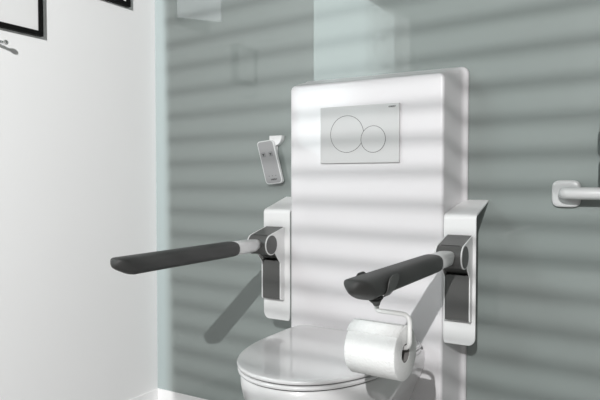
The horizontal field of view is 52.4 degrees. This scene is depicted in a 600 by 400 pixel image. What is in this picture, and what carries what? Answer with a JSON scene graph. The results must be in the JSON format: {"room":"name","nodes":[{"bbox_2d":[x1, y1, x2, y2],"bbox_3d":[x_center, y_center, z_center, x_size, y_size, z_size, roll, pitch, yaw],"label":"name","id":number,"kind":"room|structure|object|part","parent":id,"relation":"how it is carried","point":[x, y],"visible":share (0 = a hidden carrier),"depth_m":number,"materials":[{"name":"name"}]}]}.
{"room":"accessible bathroom","nodes":[
{"label":"accessible bathroom","id":0,"kind":"room"},
{"bbox_2d":[0,0,157,399],"bbox_3d":[-0.909,-0.489,1.817,0.120,2.600,1.237,1,2,31],"label":"wall","id":1,"kind":"structure","parent":0,"point":[78,100],"depth_m":2.01,"materials":[{"name":"white paint"}]},
{"bbox_2d":[0,40,8,44],"bbox_3d":[-0.866,-0.457,1.743,0.058,0.026,0.021,-1,2,-19],"label":"coat hook","id":2,"kind":"object","parent":1,"relation":"attached to","point":[5,42],"visible":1,"depth_m":1.74,"materials":[{"name":"silver metal"}]},
{"bbox_2d":[0,0,43,36],"bbox_3d":[-0.836,-0.585,1.803,0.014,0.170,0.165,1,2,31],"label":"picture frame","id":3,"kind":"object","parent":1,"relation":"attached to","point":[23,16],"visible":1,"depth_m":1.82,"materials":[{"name":"black"}]},
{"bbox_2d":[105,0,130,7],"bbox_3d":[-0.654,-0.867,2.102,0.014,0.360,0.170,1,2,31],"label":"picture frame","id":4,"kind":"object","parent":1,"relation":"attached to","point":[126,3],"visible":1,"depth_m":2.15,"materials":[{"name":"black"}]},
{"bbox_2d":[130,388,157,399],"bbox_3d":[-0.857,0.776,1.823,0.004,0.070,1.220,1,2,31],"label":"baseboard","id":5,"kind":"structure","parent":1,"relation":"attached to","point":[151,395],"depth_m":2.31,"materials":[{"name":"white"}]},
{"bbox_2d":[155,0,599,399],"bbox_3d":[1.114,-0.507,1.331,3.855,2.532,0.012,1,2,31],"label":"wall","id":6,"kind":"structure","parent":0,"point":[227,71],"depth_m":1.77,"materials":[{"name":"paint"}]},
{"bbox_2d":[158,388,206,399],"bbox_3d":[1.114,0.791,1.370,3.851,0.070,0.016,1,2,31],"label":"baseboard","id":7,"kind":"structure","parent":6,"relation":"attached to","point":[163,394],"depth_m":2.30,"materials":[{"name":"white"}]},
{"bbox_2d":[269,135,284,151],"bbox_3d":[-0.077,-0.180,2.027,0.049,0.068,0.020,1,2,31],"label":"bracket","id":8,"kind":"object","parent":6,"relation":"attached to","point":[278,140],"visible":0.75,"depth_m":2.02,"materials":[{"name":"plastic"}]},
{"bbox_2d":[257,140,283,183],"bbox_3d":[-0.099,-0.126,2.027,0.100,0.148,0.015,1,2,30],"label":"remote control","id":9,"kind":"object","parent":8,"relation":"hanging from","point":[268,153],"visible":1,"depth_m":2.02,"materials":[{"name":"white plastic"}]},
{"bbox_3d":[-0.077,-0.197,2.027,0.049,0.034,0.020,1,2,31],"label":"hook plate","id":10,"kind":"part","parent":8,"relation":"part of","materials":[{"name":"plastic"}]},
{"bbox_2d":[552,180,599,206],"bbox_3d":[0.936,-0.011,1.406,0.670,0.070,0.067,1,2,31],"label":"grab bar","id":11,"kind":"object","parent":6,"relation":"attached to","point":[565,193],"visible":1,"depth_m":1.54,"materials":[{"name":"white plastic"}]},
{"bbox_3d":[-0.107,0.914,-0.569,3.975,0.050,4.620,1,2,31],"label":"floor","id":12,"kind":"structure","parent":0,"visible":0},
{"bbox_2d":[291,67,468,399],"bbox_3d":[0.207,0.216,1.802,0.539,1.187,0.140,1,2,31],"label":"module","id":13,"kind":"object","parent":12,"relation":"on","point":[378,162],"visible":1,"depth_m":1.72,"materials":[{"name":"white plastic"}]},
{"bbox_2d":[110,197,290,320],"bbox_3d":[-0.206,0.190,1.669,0.096,0.379,0.788,1,2,31],"label":"support rail","id":14,"kind":"object","parent":13,"relation":"attached to","point":[271,243],"visible":0.98,"depth_m":1.83,"materials":[{"name":"plastic"}]},
{"bbox_2d":[249,226,282,258],"bbox_3d":[-0.103,0.135,1.851,0.063,0.102,0.102,1,2,31],"label":"hinge","id":15,"kind":"object","parent":14,"relation":"attached to","point":[270,238],"depth_m":1.84,"materials":[{"name":"plastic"}]},
{"bbox_3d":[-0.083,0.245,1.889,0.063,0.120,0.022,1,2,31],"label":"panel","id":16,"kind":"part","parent":14,"relation":"part of","materials":[{"name":"plastic"}]},
{"bbox_3d":[-0.039,0.181,1.951,0.096,0.379,0.133,1,2,31],"label":"mounting plate","id":17,"kind":"part","parent":14,"relation":"part of","materials":[{"name":"white plastic"}]},
{"bbox_2d":[237,325,423,399],"bbox_3d":[0.051,0.554,1.551,0.396,0.343,0.485,1,2,31],"label":"toilet","id":18,"kind":"object","parent":13,"relation":"attached to","point":[300,362],"visible":0.84,"depth_m":1.42,"materials":[{"name":"ceramic"}]},
{"bbox_3d":[0.049,0.402,1.541,0.392,0.010,0.473,1,2,31],"label":"seat","id":19,"kind":"part","parent":18,"relation":"part of","materials":[{"name":"plastic"}]},
{"bbox_3d":[0.054,0.567,1.555,0.385,0.317,0.476,1,2,31],"label":"bowl","id":20,"kind":"part","parent":18,"relation":"part of","materials":[{"name":"white ceramic"}]},
{"bbox_3d":[0.168,-0.187,1.736,0.247,0.164,0.007,1,2,31],"label":"flush plate","id":21,"kind":"part","parent":13,"relation":"part of","materials":[{"name":"white plastic"}]},
{"bbox_2d":[344,200,488,345],"bbox_3d":[0.286,0.200,1.379,0.085,0.379,0.788,1,2,31],"label":"support rail","id":22,"kind":"object","parent":13,"relation":"attached to","point":[455,254],"visible":1,"depth_m":1.57,"materials":[{"name":"plastic"}]},
{"bbox_2d":[356,271,411,349],"bbox_3d":[0.161,0.204,1.129,0.107,0.134,0.053,1,2,31],"label":"paper holder","id":23,"kind":"object","parent":22,"relation":"hanging from","point":[393,281],"visible":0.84,"depth_m":1.11,"materials":[{"name":"plastic"}]},
{"bbox_2d":[369,296,383,305],"bbox_3d":[0.140,0.187,1.131,0.030,0.020,0.029,1,2,31],"label":"socket","id":24,"kind":"object","parent":23,"relation":"attached to","point":[376,302],"depth_m":1.12,"materials":[{"name":"plastic"}]},
{"bbox_2d":[344,318,415,380],"bbox_3d":[0.148,0.275,1.128,0.102,0.101,0.100,1,2,34],"label":"toilet roll","id":25,"kind":"object","parent":23,"relation":"hanging from","point":[373,348],"visible":0.98,"depth_m":1.09,"materials":[{"name":"paper"}]},
{"bbox_3d":[0.169,0.231,1.114,0.078,0.079,0.012,1,2,38],"label":"rod","id":26,"kind":"part","parent":23,"relation":"part of","materials":[{"name":"white metal"}]},
{"bbox_2d":[436,235,470,273],"bbox_3d":[0.393,0.144,1.557,0.063,0.102,0.102,1,2,31],"label":"hinge","id":27,"kind":"object","parent":22,"relation":"attached to","point":[459,245],"depth_m":1.54,"materials":[{"name":"plastic"}]},
{"bbox_3d":[0.413,0.254,1.595,0.063,0.120,0.022,1,2,31],"label":"panel","id":28,"kind":"part","parent":22,"relation":"part of","materials":[{"name":"plastic"}]},
{"bbox_3d":[0.453,0.190,1.660,0.085,0.379,0.133,1,2,31],"label":"mounting plate","id":29,"kind":"part","parent":22,"relation":"part of","materials":[{"name":"white plastic"}]}
]}

